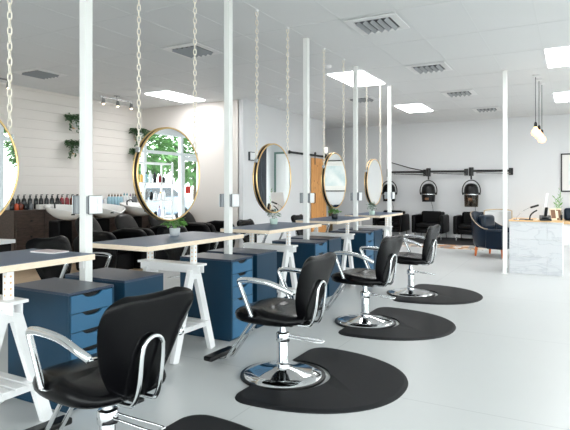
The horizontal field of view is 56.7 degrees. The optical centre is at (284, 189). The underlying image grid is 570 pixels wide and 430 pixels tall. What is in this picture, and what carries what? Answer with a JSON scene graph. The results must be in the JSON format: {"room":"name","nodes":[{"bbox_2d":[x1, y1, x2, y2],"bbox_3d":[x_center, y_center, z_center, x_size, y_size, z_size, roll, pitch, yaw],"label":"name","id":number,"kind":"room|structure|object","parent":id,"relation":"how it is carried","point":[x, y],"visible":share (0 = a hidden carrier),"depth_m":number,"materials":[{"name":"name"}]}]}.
{"room":"salon","nodes":[
{"label":"salon","id":0,"kind":"room"},
{"bbox_2d":[0,82,142,209],"bbox_3d":[-6.408,-0.276,6.439,0.100,3.152,13.160,0,0,29],"label":"wall","id":1,"kind":"structure","parent":0,"point":[40,129],"depth_m":10.17,"materials":[{"name":"white wood"}]},
{"bbox_2d":[64,139,78,158],"bbox_3d":[-4.055,-0.758,10.356,0.415,0.443,0.578,0,0,29],"label":"hanging planter","id":2,"kind":"object","parent":1,"relation":"attached to","point":[74,145],"visible":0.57,"depth_m":10.18,"materials":[{"name":"green plant"}]},
{"bbox_2d":[65,113,78,133],"bbox_3d":[-4.057,-1.264,10.350,0.415,0.437,0.591,0,0,29],"label":"hanging planter","id":3,"kind":"object","parent":1,"relation":"attached to","point":[75,121],"visible":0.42,"depth_m":10.21,"materials":[{"name":"green plant"}]},
{"bbox_2d":[129,128,149,146],"bbox_3d":[-3.241,-1.164,11.844,0.403,0.449,0.576,0,0,29],"label":"hanging planter","id":4,"kind":"object","parent":1,"relation":"attached to","point":[134,130],"visible":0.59,"depth_m":11.74,"materials":[{"name":"green plant"}]},
{"bbox_2d":[143,99,238,247],"bbox_3d":[-2.071,-0.276,11.522,2.640,3.152,0.120,0,0,29],"label":"wall","id":5,"kind":"structure","parent":0,"point":[209,119],"depth_m":11.22,"materials":[{"name":"white paint"}]},
{"bbox_2d":[238,99,324,247],"bbox_3d":[0.062,-0.276,12.591,0.120,3.152,4.040,0,0,29],"label":"wall partition","id":6,"kind":"structure","parent":0,"point":[272,121],"depth_m":11.84,"materials":[{"name":"white paint"}]},
{"bbox_2d":[288,150,326,231],"bbox_3d":[0.611,0.154,13.351,0.115,2.252,2.160,0,0,29],"label":"barn door","id":7,"kind":"structure","parent":6,"relation":"in","point":[318,208],"depth_m":13.76,"materials":[{"name":"brown wood"}]},
{"bbox_2d":[0,0,569,128],"bbox_3d":[0.083,-1.912,6.045,12.350,0.120,18.890,0,0,29],"label":"ceiling","id":8,"kind":"structure","parent":0,"point":[448,19],"depth_m":7.13,"materials":[{"name":"white tile"}]},
{"bbox_2d":[0,0,18,214],"bbox_3d":[-1.750,-0.816,2.762,0.055,2.136,0.755,0,0,29],"label":"round mirror","id":9,"kind":"object","parent":8,"relation":"hanging from","point":[9,161],"visible":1,"depth_m":3.04,"materials":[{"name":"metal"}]},
{"bbox_2d":[0,124,16,211],"bbox_3d":[-1.750,-0.125,2.762,0.044,0.724,0.724,0,0,29],"label":"mirror glass","id":10,"kind":"object","parent":9,"relation":"attached to","point":[8,151],"depth_m":3.02,"materials":[{"name":"silver metal"}]},
{"bbox_2d":[12,68,67,78],"bbox_3d":[-3.876,-1.824,8.383,0.580,0.040,0.580,0,0,29],"label":"ceiling vent","id":11,"kind":"object","parent":8,"relation":"in","point":[34,72],"visible":1,"depth_m":8.30,"materials":[{"name":"white metal"}]},
{"bbox_2d":[99,95,132,109],"bbox_3d":[-3.310,-1.736,10.410,0.130,0.219,0.840,0,0,29],"label":"track light","id":12,"kind":"object","parent":8,"relation":"attached to","point":[103,102],"visible":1,"depth_m":10.37,"materials":[{"name":"silver metal"}]},
{"bbox_2d":[132,0,199,220],"bbox_3d":[-0.936,-0.816,4.254,0.055,2.136,0.755,0,0,29],"label":"round mirror","id":13,"kind":"object","parent":8,"relation":"hanging from","point":[166,168],"visible":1,"depth_m":4.20,"materials":[{"name":"mirror"}]},
{"bbox_2d":[138,129,198,218],"bbox_3d":[-0.936,-0.125,4.254,0.044,0.724,0.724,0,0,29],"label":"mirror glass","id":14,"kind":"object","parent":13,"relation":"attached to","point":[168,162],"depth_m":4.21,"materials":[{"name":"silver metal"}]},
{"bbox_2d":[145,91,205,102],"bbox_3d":[-2.169,-1.841,10.528,0.600,0.007,1.176,0,0,29],"label":"ceiling light panel","id":15,"kind":"object","parent":8,"relation":"attached to","point":[168,95],"visible":0.93,"depth_m":10.43,"materials":[{"name":"white plastic"}]},
{"bbox_2d":[161,42,222,58],"bbox_3d":[-1.219,-1.824,6.989,0.580,0.040,0.580,0,0,29],"label":"ceiling vent","id":16,"kind":"object","parent":8,"relation":"in","point":[186,50],"visible":0.84,"depth_m":6.91,"materials":[{"name":"grey metal"}]},
{"bbox_2d":[253,9,290,212],"bbox_3d":[-0.130,-0.816,5.728,0.055,2.136,0.755,0,0,29],"label":"round mirror","id":17,"kind":"object","parent":8,"relation":"hanging from","point":[271,168],"visible":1,"depth_m":5.67,"materials":[{"name":"gold metal"}]},
{"bbox_2d":[257,145,289,211],"bbox_3d":[-0.130,-0.125,5.728,0.044,0.724,0.724,0,0,29],"label":"mirror glass","id":18,"kind":"object","parent":17,"relation":"attached to","point":[273,164],"depth_m":5.67,"materials":[{"name":"silver metal"}]},
{"bbox_2d":[1,0,569,127],"bbox_3d":[0.166,-1.850,6.000,11.860,0.002,18.690,0,0,29],"label":"grid","id":19,"kind":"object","parent":8,"relation":"attached to","point":[21,0],"depth_m":7.28,"materials":[{"name":"white metal"}]},
{"bbox_2d":[321,48,345,207],"bbox_3d":[0.668,-0.816,7.190,0.055,2.136,0.755,0,0,29],"label":"round mirror","id":20,"kind":"object","parent":8,"relation":"hanging from","point":[333,173],"visible":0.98,"depth_m":7.15,"materials":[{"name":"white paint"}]},
{"bbox_2d":[325,154,345,206],"bbox_3d":[0.668,-0.125,7.190,0.044,0.724,0.724,0,0,29],"label":"mirror glass","id":21,"kind":"object","parent":20,"relation":"attached to","point":[335,173],"depth_m":7.15,"materials":[{"name":"silver metal"}]},
{"bbox_2d":[327,70,384,86],"bbox_3d":[1.210,-1.841,8.830,0.600,0.007,1.176,0,0,29],"label":"ceiling light panel","id":22,"kind":"object","parent":8,"relation":"attached to","point":[348,78],"visible":0.8,"depth_m":8.74,"materials":[{"name":"white plastic"}]},
{"bbox_2d":[344,96,379,102],"bbox_3d":[1.563,-1.824,10.769,0.580,0.040,0.580,0,0,29],"label":"ceiling vent","id":23,"kind":"object","parent":8,"relation":"in","point":[370,98],"visible":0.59,"depth_m":10.70,"materials":[{"name":"white metal"}]},
{"bbox_2d":[364,72,382,204],"bbox_3d":[1.444,-0.816,8.611,0.055,2.136,0.755,0,0,29],"label":"round mirror","id":24,"kind":"object","parent":8,"relation":"hanging from","point":[373,181],"visible":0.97,"depth_m":8.54,"materials":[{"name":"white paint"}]},
{"bbox_2d":[368,160,381,203],"bbox_3d":[1.444,-0.125,8.611,0.044,0.724,0.724,0,0,29],"label":"mirror glass","id":25,"kind":"object","parent":24,"relation":"attached to","point":[374,169],"depth_m":8.58,"materials":[{"name":"silver metal"}]},
{"bbox_2d":[343,13,409,34],"bbox_3d":[1.028,-1.824,5.888,0.580,0.040,0.580,0,0,29],"label":"ceiling vent","id":26,"kind":"object","parent":8,"relation":"in","point":[391,21],"visible":1,"depth_m":5.83,"materials":[{"name":"white metal"}]},
{"bbox_2d":[395,104,432,112],"bbox_3d":[2.936,-1.841,11.990,0.600,0.007,1.176,0,0,29],"label":"ceiling light panel","id":27,"kind":"object","parent":8,"relation":"attached to","point":[412,108],"visible":1,"depth_m":11.97,"materials":[{"name":"white plastic"}]},
{"bbox_2d":[405,62,451,73],"bbox_3d":[2.178,-1.824,7.994,0.580,0.040,0.580,0,0,29],"label":"ceiling vent","id":28,"kind":"object","parent":8,"relation":"in","point":[436,67],"visible":1,"depth_m":7.94,"materials":[{"name":"white metal"}]},
{"bbox_2d":[440,89,477,96],"bbox_3d":[3.324,-1.824,10.092,0.580,0.040,0.580,0,0,29],"label":"ceiling vent","id":29,"kind":"object","parent":8,"relation":"in","point":[460,93],"visible":1,"depth_m":10.03,"materials":[{"name":"white metal"}]},
{"bbox_2d":[472,107,501,111],"bbox_3d":[4.623,-1.824,12.117,0.580,0.040,0.580,0,0,29],"label":"ceiling vent","id":30,"kind":"object","parent":8,"relation":"in","point":[486,109],"visible":1,"depth_m":12.05,"materials":[{"name":"white metal"}]},
{"bbox_2d":[531,75,539,135],"bbox_3d":[4.041,-1.354,8.526,0.136,0.983,0.136,0,0,29],"label":"pendant bulb","id":31,"kind":"object","parent":8,"relation":"hanging from","point":[535,132],"visible":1,"depth_m":8.51,"materials":[{"name":"white glass"}]},
{"bbox_2d":[544,47,569,67],"bbox_3d":[3.949,-1.841,7.335,0.600,0.007,1.176,0,0,29],"label":"ceiling light panel","id":32,"kind":"object","parent":8,"relation":"attached to","point":[556,57],"visible":1,"depth_m":7.35,"materials":[{"name":"white plastic"}]},
{"bbox_2d":[553,92,569,102],"bbox_3d":[5.674,-1.841,10.494,0.600,0.007,1.176,0,0,29],"label":"ceiling light panel","id":33,"kind":"object","parent":8,"relation":"attached to","point":[558,97],"visible":1,"depth_m":10.54,"materials":[{"name":"white plastic"}]},
{"bbox_2d":[0,245,569,429],"bbox_3d":[0.083,1.350,6.045,12.350,0.140,18.890,0,0,29],"label":"floor","id":34,"kind":"structure","parent":0,"point":[505,364],"depth_m":3.96,"materials":[{"name":"plastic"}]},
{"bbox_2d":[0,239,15,294],"bbox_3d":[-3.221,0.920,5.576,0.400,0.760,0.560,0,0,20],"label":"trolley","id":35,"kind":"object","parent":34,"relation":"on","point":[5,244],"visible":0.28,"depth_m":5.64,"materials":[{"name":"white paint"}]},
{"bbox_2d":[0,271,52,421],"bbox_3d":[-1.658,0.868,2.900,0.620,0.880,0.524,0,0,29],"label":"trestle","id":36,"kind":"object","parent":34,"relation":"on","point":[11,307],"visible":0.89,"depth_m":2.83,"materials":[{"name":"white paint"}]},
{"bbox_2d":[0,371,32,395],"bbox_3d":[-1.658,1.053,2.900,0.550,0.014,0.280,0,0,29],"label":"shelf","id":37,"kind":"object","parent":36,"relation":"attached to","point":[11,384],"depth_m":2.86,"materials":[{"name":"white paint"}]},
{"bbox_2d":[0,249,94,272],"bbox_3d":[-1.668,0.455,2.912,0.580,0.130,1.355,0,0,29],"label":"work table","id":38,"kind":"object","parent":36,"relation":"on","point":[17,260],"visible":0.95,"depth_m":3.05,"materials":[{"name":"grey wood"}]},
{"bbox_2d":[30,249,68,253],"bbox_3d":[-1.473,0.386,3.311,0.204,0.008,0.122,0,0,26],"label":"magazine","id":39,"kind":"object","parent":38,"relation":"on","point":[48,251],"visible":1,"depth_m":3.28,"materials":[{"name":"white paper"}]},
{"bbox_2d":[0,209,93,251],"bbox_3d":[-4.289,0.812,9.623,0.526,0.935,1.704,0,0,29],"label":"dresser","id":40,"kind":"object","parent":34,"relation":"on","point":[22,226],"visible":0.22,"depth_m":8.95,"materials":[{"name":"brown wood"}]},
{"bbox_2d":[8,277,113,412],"bbox_3d":[-1.412,0.950,3.338,0.562,0.700,0.345,0,0,29],"label":"drawer unit","id":41,"kind":"object","parent":34,"relation":"on","point":[70,308],"visible":0.61,"depth_m":3.18,"materials":[{"name":"blue paint"}]},
{"bbox_2d":[44,201,78,250],"bbox_3d":[-3.703,0.734,8.972,0.762,1.093,0.680,0,0,29],"label":"basin","id":42,"kind":"object","parent":34,"relation":"on","point":[63,227],"visible":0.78,"depth_m":8.92,"materials":[{"name":"white ceramic"}]},
{"bbox_2d":[26,235,111,279],"bbox_3d":[-1.766,0.864,4.673,0.918,0.871,0.596,0,0,23],"label":"chair","id":43,"kind":"object","parent":34,"relation":"on","point":[59,242],"visible":0.18,"depth_m":4.80,"materials":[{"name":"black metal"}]},
{"bbox_2d":[79,0,91,281],"bbox_3d":[-1.329,-0.272,3.533,0.090,3.144,0.066,0,0,29],"label":"post","id":44,"kind":"object","parent":34,"relation":"on","point":[85,6],"visible":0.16,"depth_m":3.51,"materials":[{"name":"white metal"}]},
{"bbox_2d":[72,195,78,213],"bbox_3d":[-1.377,0.100,3.558,0.046,0.124,0.112,0,0,29],"label":"outlet box","id":45,"kind":"object","parent":44,"relation":"attached to","point":[75,199],"visible":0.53,"depth_m":3.51,"materials":[{"name":"grey plastic"}]},
{"bbox_2d":[86,195,102,213],"bbox_3d":[-1.271,0.100,3.528,0.046,0.124,0.112,0,0,29],"label":"outlet box","id":46,"kind":"object","parent":44,"relation":"attached to","point":[94,204],"visible":1,"depth_m":3.50,"materials":[{"name":"grey plastic"}]},
{"bbox_2d":[25,286,193,429],"bbox_3d":[-0.919,0.864,2.479,0.918,0.871,0.596,0,0,35],"label":"chair","id":47,"kind":"object","parent":34,"relation":"on","point":[137,335],"visible":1,"depth_m":2.22,"materials":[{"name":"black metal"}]},
{"bbox_2d":[93,203,125,231],"bbox_3d":[-3.300,0.734,9.710,0.762,1.093,0.680,0,0,29],"label":"basin","id":48,"kind":"object","parent":34,"relation":"on","point":[109,210],"visible":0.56,"depth_m":9.70,"materials":[{"name":"white ceramic"}]},
{"bbox_2d":[73,217,146,270],"bbox_3d":[-2.870,0.857,8.518,1.102,0.846,0.790,0,0,29],"label":"chair","id":49,"kind":"object","parent":34,"relation":"on","point":[121,259],"visible":0.46,"depth_m":8.34,"materials":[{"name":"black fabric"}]},
{"bbox_2d":[65,267,162,301],"bbox_3d":[-1.221,0.950,3.786,0.582,0.700,0.375,0,0,29],"label":"drawer unit","id":50,"kind":"object","parent":34,"relation":"on","point":[126,282],"visible":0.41,"depth_m":3.66,"materials":[{"name":"blue paint"}]},
{"bbox_2d":[94,211,150,231],"bbox_3d":[-3.467,0.812,11.129,0.526,0.935,1.704,0,0,29],"label":"dresser","id":51,"kind":"object","parent":34,"relation":"on","point":[145,223],"visible":0.08,"depth_m":10.98,"materials":[{"name":"brown wood"}]},
{"bbox_2d":[119,199,148,227],"bbox_3d":[-2.897,0.734,10.447,0.762,1.093,0.680,0,0,29],"label":"basin","id":52,"kind":"object","parent":34,"relation":"on","point":[133,208],"visible":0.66,"depth_m":10.29,"materials":[{"name":"white ceramic"}]},
{"bbox_2d":[114,214,171,259],"bbox_3d":[-2.467,0.857,9.255,1.102,0.846,0.790,0,0,29],"label":"chair","id":53,"kind":"object","parent":34,"relation":"on","point":[121,221],"visible":0.21,"depth_m":9.31,"materials":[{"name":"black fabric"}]},
{"bbox_2d":[138,245,214,363],"bbox_3d":[-0.915,0.868,4.260,0.620,0.880,0.524,0,0,29],"label":"trestle","id":54,"kind":"object","parent":34,"relation":"on","point":[193,269],"visible":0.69,"depth_m":4.20,"materials":[{"name":"white paint"}]},
{"bbox_2d":[92,231,243,251],"bbox_3d":[-0.874,0.455,4.367,0.580,0.130,1.355,0,0,29],"label":"work table","id":55,"kind":"object","parent":54,"relation":"on","point":[165,241],"visible":0.88,"depth_m":4.07,"materials":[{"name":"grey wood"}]},
{"bbox_2d":[161,217,186,235],"bbox_3d":[-0.938,0.297,4.498,0.233,0.184,0.243,0,0,29],"label":"potted plant","id":56,"kind":"object","parent":55,"relation":"on","point":[173,231],"visible":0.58,"depth_m":4.47,"materials":[{"name":"green plant"}]},
{"bbox_2d":[184,317,208,328],"bbox_3d":[-0.915,1.053,4.260,0.550,0.014,0.280,0,0,29],"label":"shelf","id":57,"kind":"object","parent":54,"relation":"attached to","point":[191,323],"depth_m":4.20,"materials":[{"name":"white paint"}]},
{"bbox_2d":[148,215,210,254],"bbox_3d":[-2.064,0.857,9.992,1.102,0.846,0.790,0,0,29],"label":"chair","id":58,"kind":"object","parent":34,"relation":"on","point":[198,227],"visible":0.12,"depth_m":10.04,"materials":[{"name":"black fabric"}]},
{"bbox_2d":[157,225,218,277],"bbox_3d":[-0.987,0.864,6.099,0.918,0.871,0.596,0,0,33],"label":"chair","id":59,"kind":"object","parent":34,"relation":"on","point":[174,254],"visible":0.12,"depth_m":6.23,"materials":[{"name":"black leather"}]},
{"bbox_2d":[180,211,234,249],"bbox_3d":[-1.662,0.857,10.729,1.102,0.846,0.790,0,0,29],"label":"chair","id":60,"kind":"object","parent":34,"relation":"on","point":[215,225],"visible":0.16,"depth_m":10.81,"materials":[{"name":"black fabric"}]},
{"bbox_2d":[164,414,251,429],"bbox_3d":[-0.435,1.291,2.312,0.930,0.018,1.280,0,0,29],"label":"mat","id":61,"kind":"object","parent":34,"relation":"on","point":[192,422],"visible":0.99,"depth_m":2.89,"materials":[{"name":"black rubber"}]},
{"bbox_2d":[180,252,252,340],"bbox_3d":[-0.618,0.950,4.791,0.562,0.700,0.345,0,0,29],"label":"drawer unit","id":62,"kind":"object","parent":34,"relation":"on","point":[221,273],"visible":0.77,"depth_m":4.60,"materials":[{"name":"blue paint"}]},
{"bbox_2d":[224,0,232,253],"bbox_3d":[-0.535,-0.272,4.988,0.090,3.144,0.066,0,0,29],"label":"post","id":63,"kind":"object","parent":34,"relation":"on","point":[228,4],"visible":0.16,"depth_m":4.97,"materials":[{"name":"white metal"}]},
{"bbox_2d":[229,194,238,206],"bbox_3d":[-0.476,0.100,4.983,0.046,0.124,0.112,0,0,29],"label":"outlet box","id":64,"kind":"object","parent":63,"relation":"attached to","point":[233,198],"visible":1,"depth_m":4.95,"materials":[{"name":"grey plastic"}]},
{"bbox_2d":[207,247,276,328],"bbox_3d":[-0.426,0.950,5.241,0.582,0.700,0.375,0,0,29],"label":"drawer unit","id":65,"kind":"object","parent":34,"relation":"on","point":[264,260],"visible":0.34,"depth_m":5.09,"materials":[{"name":"blue paint"}]},
{"bbox_2d":[237,219,283,245],"bbox_3d":[-0.188,0.864,7.563,0.918,0.871,0.596,0,0,26],"label":"chair","id":66,"kind":"object","parent":34,"relation":"on","point":[248,221],"visible":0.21,"depth_m":7.64,"materials":[{"name":"black leather"}]},
{"bbox_2d":[242,231,297,298],"bbox_3d":[-0.163,0.868,5.638,0.620,0.880,0.524,0,0,29],"label":"trestle","id":67,"kind":"object","parent":34,"relation":"on","point":[288,249],"visible":0.48,"depth_m":5.56,"materials":[{"name":"white paint"}]},
{"bbox_2d":[220,222,321,233],"bbox_3d":[-0.079,0.455,5.823,0.580,0.130,1.355,0,0,29],"label":"work table","id":68,"kind":"object","parent":67,"relation":"on","point":[266,228],"visible":1,"depth_m":5.49,"materials":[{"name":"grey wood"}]},
{"bbox_2d":[204,252,336,389],"bbox_3d":[-0.136,0.864,3.763,0.918,0.871,0.596,0,0,31],"label":"chair","id":69,"kind":"object","parent":34,"relation":"on","point":[282,373],"visible":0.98,"depth_m":3.56,"materials":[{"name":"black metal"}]},
{"bbox_2d":[272,238,326,299],"bbox_3d":[0.175,0.950,6.244,0.562,0.700,0.345,0,0,29],"label":"drawer unit","id":70,"kind":"object","parent":34,"relation":"on","point":[306,248],"visible":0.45,"depth_m":6.08,"materials":[{"name":"blue paint"}]},
{"bbox_2d":[303,38,308,239],"bbox_3d":[0.260,-0.272,6.443,0.090,3.144,0.066,0,0,29],"label":"post","id":71,"kind":"object","parent":34,"relation":"on","point":[305,40],"visible":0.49,"depth_m":6.42,"materials":[{"name":"white metal"}]},
{"bbox_2d":[291,214,329,235],"bbox_3d":[0.600,0.864,9.004,0.918,0.871,0.596,0,0,29],"label":"chair","id":72,"kind":"object","parent":34,"relation":"on","point":[294,218],"visible":0.15,"depth_m":9.12,"materials":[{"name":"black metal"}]},
{"bbox_2d":[291,235,340,296],"bbox_3d":[0.369,0.950,6.696,0.582,0.700,0.375,0,0,29],"label":"drawer unit","id":73,"kind":"object","parent":34,"relation":"on","point":[333,243],"visible":0.28,"depth_m":6.54,"materials":[{"name":"blue paint"}]},
{"bbox_2d":[235,347,407,413],"bbox_3d":[0.354,1.291,3.604,0.930,0.018,1.280,0,0,29],"label":"mat","id":74,"kind":"object","parent":34,"relation":"on","point":[357,382],"visible":0.98,"depth_m":3.40,"materials":[{"name":"black rubber"}]},
{"bbox_2d":[309,223,354,290],"bbox_3d":[0.626,0.868,7.082,0.620,0.880,0.524,0,0,29],"label":"trestle","id":75,"kind":"object","parent":34,"relation":"on","point":[347,236],"visible":0.46,"depth_m":6.99,"materials":[{"name":"white paint"}]},
{"bbox_2d":[296,216,369,224],"bbox_3d":[0.716,0.455,7.278,0.580,0.130,1.355,0,0,29],"label":"work table","id":76,"kind":"object","parent":75,"relation":"on","point":[341,219],"visible":0.79,"depth_m":6.94,"materials":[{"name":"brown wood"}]},
{"bbox_2d":[329,230,373,269],"bbox_3d":[0.969,0.950,7.698,0.562,0.700,0.345,0,0,29],"label":"drawer unit","id":77,"kind":"object","parent":34,"relation":"on","point":[361,238],"visible":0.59,"depth_m":7.49,"materials":[{"name":"blue paint"}]},
{"bbox_2d":[353,66,357,229],"bbox_3d":[1.054,-0.272,7.898,0.090,3.144,0.066,0,0,29],"label":"post","id":78,"kind":"object","parent":34,"relation":"on","point":[355,68],"visible":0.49,"depth_m":7.88,"materials":[{"name":"white metal"}]},
{"bbox_2d":[338,227,382,269],"bbox_3d":[1.163,0.950,8.151,0.582,0.700,0.375,0,0,29],"label":"drawer unit","id":79,"kind":"object","parent":34,"relation":"on","point":[378,233],"visible":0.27,"depth_m":7.99,"materials":[{"name":"blue paint"}]},
{"bbox_2d":[318,234,403,328],"bbox_3d":[0.672,0.864,5.261,0.918,0.871,0.596,0,0,37],"label":"chair","id":80,"kind":"object","parent":34,"relation":"on","point":[390,246],"visible":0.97,"depth_m":5.04,"materials":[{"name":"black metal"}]},
{"bbox_2d":[358,217,392,237],"bbox_3d":[1.421,0.868,8.538,0.620,0.880,0.524,0,0,29],"label":"trestle","id":81,"kind":"object","parent":34,"relation":"on","point":[386,228],"visible":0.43,"depth_m":8.42,"materials":[{"name":"white paint"}]},
{"bbox_2d":[345,212,402,218],"bbox_3d":[1.511,0.455,8.733,0.580,0.130,1.355,0,0,29],"label":"work table","id":82,"kind":"object","parent":81,"relation":"on","point":[366,214],"visible":0.77,"depth_m":8.35,"materials":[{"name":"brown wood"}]},
{"bbox_2d":[387,85,391,235],"bbox_3d":[1.849,-0.272,9.353,0.090,3.144,0.066,0,0,29],"label":"post","id":83,"kind":"object","parent":34,"relation":"on","point":[389,87],"visible":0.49,"depth_m":9.33,"materials":[{"name":"white metal"}]},
{"bbox_2d":[338,307,455,340],"bbox_3d":[1.153,1.291,5.090,0.930,0.018,1.280,0,0,29],"label":"mat","id":84,"kind":"object","parent":34,"relation":"on","point":[414,325],"visible":0.94,"depth_m":4.89,"materials":[{"name":"black rubber"}]},
{"bbox_2d":[362,224,440,297],"bbox_3d":[1.452,0.864,6.676,0.918,0.871,0.596,0,0,33],"label":"chair","id":85,"kind":"object","parent":34,"relation":"on","point":[409,258],"visible":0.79,"depth_m":6.45,"materials":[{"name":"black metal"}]},
{"bbox_2d":[383,235,485,249],"bbox_3d":[3.403,1.294,13.324,3.400,0.012,2.650,0,0,29],"label":"rug","id":86,"kind":"object","parent":34,"relation":"on","point":[449,243],"visible":0.29,"depth_m":12.68,"materials":[{"name":"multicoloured carpet"}]},
{"bbox_2d":[373,210,409,234],"bbox_3d":[2.921,0.927,14.528,0.820,0.721,0.800,0,0,29],"label":"lounge armchair","id":87,"kind":"object","parent":86,"relation":"on","point":[400,223],"visible":0.64,"depth_m":14.30,"materials":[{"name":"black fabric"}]},
{"bbox_2d":[377,221,397,226],"bbox_3d":[2.875,0.936,14.444,0.610,0.140,0.550,0,0,29],"label":"seat cushion","id":88,"kind":"object","parent":87,"relation":"on","point":[380,223],"depth_m":14.26,"materials":[{"name":"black fabric"}]},
{"bbox_2d":[383,210,402,220],"bbox_3d":[2.988,0.747,14.650,0.540,0.360,0.120,0,0,29],"label":"cushion","id":89,"kind":"object","parent":87,"relation":"on","point":[394,218],"depth_m":14.57,"materials":[{"name":"black fabric"}]},
{"bbox_2d":[412,211,448,239],"bbox_3d":[3.860,0.927,14.015,0.820,0.721,0.800,0,0,29],"label":"lounge armchair","id":90,"kind":"object","parent":86,"relation":"on","point":[420,222],"visible":0.93,"depth_m":13.86,"materials":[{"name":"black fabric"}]},
{"bbox_2d":[416,222,438,228],"bbox_3d":[3.814,0.936,13.931,0.610,0.140,0.550,0,0,29],"label":"seat cushion","id":91,"kind":"object","parent":90,"relation":"on","point":[419,225],"depth_m":13.76,"materials":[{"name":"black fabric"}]},
{"bbox_2d":[422,211,441,222],"bbox_3d":[3.927,0.747,14.138,0.540,0.360,0.120,0,0,29],"label":"cushion","id":92,"kind":"object","parent":90,"relation":"on","point":[427,216],"depth_m":14.08,"materials":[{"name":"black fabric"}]},
{"bbox_2d":[453,212,483,240],"bbox_3d":[4.790,0.927,13.507,0.820,0.721,0.800,0,0,29],"label":"lounge armchair","id":93,"kind":"object","parent":86,"relation":"on","point":[461,223],"visible":0.48,"depth_m":13.34,"materials":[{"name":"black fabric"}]},
{"bbox_2d":[458,223,471,229],"bbox_3d":[4.744,0.936,13.423,0.610,0.140,0.550,0,0,29],"label":"seat cushion","id":94,"kind":"object","parent":93,"relation":"on","point":[461,226],"depth_m":13.26,"materials":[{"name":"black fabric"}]},
{"bbox_2d":[462,212,483,222],"bbox_3d":[4.857,0.747,13.630,0.540,0.360,0.120,0,0,29],"label":"cushion","id":95,"kind":"object","parent":93,"relation":"on","point":[466,218],"depth_m":13.65,"materials":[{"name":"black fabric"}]},
{"bbox_2d":[393,284,482,304],"bbox_3d":[1.939,1.291,6.513,0.930,0.018,1.280,0,0,29],"label":"mat","id":96,"kind":"object","parent":34,"relation":"on","point":[447,295],"visible":0.88,"depth_m":6.30,"materials":[{"name":"black rubber"}]},
{"bbox_2d":[470,211,508,258],"bbox_3d":[4.096,0.866,10.429,0.817,0.872,0.854,0,0,-41],"label":"armchair","id":97,"kind":"object","parent":34,"relation":"on","point":[487,233],"visible":0.78,"depth_m":10.26,"materials":[{"name":"blue fabric"}]},
{"bbox_2d":[477,215,494,228],"bbox_3d":[4.004,0.670,10.533,0.480,0.340,0.170,0,0,-41],"label":"cushion","id":98,"kind":"object","parent":97,"relation":"on","point":[486,221],"depth_m":10.41,"materials":[{"name":"blue fabric"}]},
{"bbox_2d":[484,209,512,226],"bbox_3d":[4.800,0.869,11.919,0.624,0.866,0.584,0,0,29],"label":"desk","id":99,"kind":"object","parent":34,"relation":"on","point":[498,216],"visible":0.42,"depth_m":12.13,"materials":[{"name":"white"}]},
{"bbox_2d":[502,70,507,273],"bbox_3d":[3.406,-0.272,8.185,0.090,3.144,0.072,0,0,29],"label":"post","id":100,"kind":"object","parent":34,"relation":"on","point":[505,269],"visible":1,"depth_m":8.16,"materials":[{"name":"white metal"}]},
{"bbox_2d":[509,218,563,276],"bbox_3d":[4.017,0.885,8.437,0.754,0.830,0.800,0,0,29],"label":"reception desk","id":101,"kind":"object","parent":34,"relation":"on","point":[536,247],"visible":0.97,"depth_m":8.09,"materials":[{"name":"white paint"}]},
{"bbox_2d":[539,207,551,220],"bbox_3d":[3.980,0.369,8.081,0.160,0.202,0.180,0,0,23],"label":"desk phone","id":102,"kind":"object","parent":101,"relation":"on","point":[545,217],"visible":1,"depth_m":8.08,"materials":[{"name":"black plastic"}]},
{"bbox_2d":[564,220,569,244],"bbox_3d":[7.237,1.020,12.364,3.590,0.560,0.700,0,0,29],"label":"reception desk","id":103,"kind":"object","parent":34,"relation":"on","point":[566,222],"visible":0.02,"depth_m":12.37,"materials":[{"name":"white paint"}]},
{"bbox_2d":[325,114,569,234],"bbox_3d":[4.564,-0.276,14.303,12.300,3.152,0.100,0,0,29],"label":"wall","id":104,"kind":"structure","parent":0,"point":[478,144],"depth_m":14.13,"materials":[{"name":"white paint"}]},
{"bbox_2d":[381,163,425,207],"bbox_3d":[3.307,0.189,14.777,1.236,1.923,0.473,0,0,1],"label":"dryer","id":105,"kind":"object","parent":104,"relation":"attached to","point":[424,170],"visible":0.49,"depth_m":14.63,"materials":[{"name":"black metal"}]},
{"bbox_2d":[382,184,395,194],"bbox_3d":[2.901,-0.019,14.743,0.386,0.301,0.386,0,0,29],"label":"hood","id":106,"kind":"object","parent":105,"relation":"attached to","point":[385,186],"depth_m":14.64,"materials":[{"name":"silver metal"}]},
{"bbox_2d":[392,232,472,237],"bbox_3d":[4.624,1.250,14.204,11.900,0.100,0.015,0,0,29],"label":"baseboard","id":107,"kind":"structure","parent":104,"relation":"attached to","point":[393,233],"depth_m":14.37,"materials":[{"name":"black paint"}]},
{"bbox_2d":[420,168,467,206],"bbox_3d":[4.264,0.285,14.255,1.236,1.730,0.473,0,0,1],"label":"dryer","id":108,"kind":"object","parent":104,"relation":"attached to","point":[428,193],"visible":0.94,"depth_m":14.09,"materials":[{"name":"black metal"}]},
{"bbox_2d":[421,183,435,194],"bbox_3d":[3.858,-0.019,14.221,0.386,0.301,0.386,0,0,29],"label":"hood","id":109,"kind":"object","parent":108,"relation":"attached to","point":[427,189],"depth_m":14.08,"materials":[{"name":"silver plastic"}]},
{"bbox_2d":[462,167,512,210],"bbox_3d":[5.229,0.285,13.728,1.236,1.730,0.473,0,0,1],"label":"dryer","id":110,"kind":"object","parent":104,"relation":"attached to","point":[471,193],"visible":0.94,"depth_m":13.57,"materials":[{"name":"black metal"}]},
{"bbox_2d":[463,183,478,194],"bbox_3d":[4.824,-0.019,13.694,0.386,0.301,0.386,0,0,29],"label":"hood","id":111,"kind":"object","parent":110,"relation":"attached to","point":[470,188],"depth_m":13.56,"materials":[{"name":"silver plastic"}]},
{"bbox_2d":[561,153,569,191],"bbox_3d":[7.534,-0.420,12.606,1.700,0.940,0.029,0,0,29],"label":"framed picture","id":112,"kind":"object","parent":104,"relation":"attached to","point":[565,158],"visible":1,"depth_m":12.97,"materials":[{"name":"black metal"}]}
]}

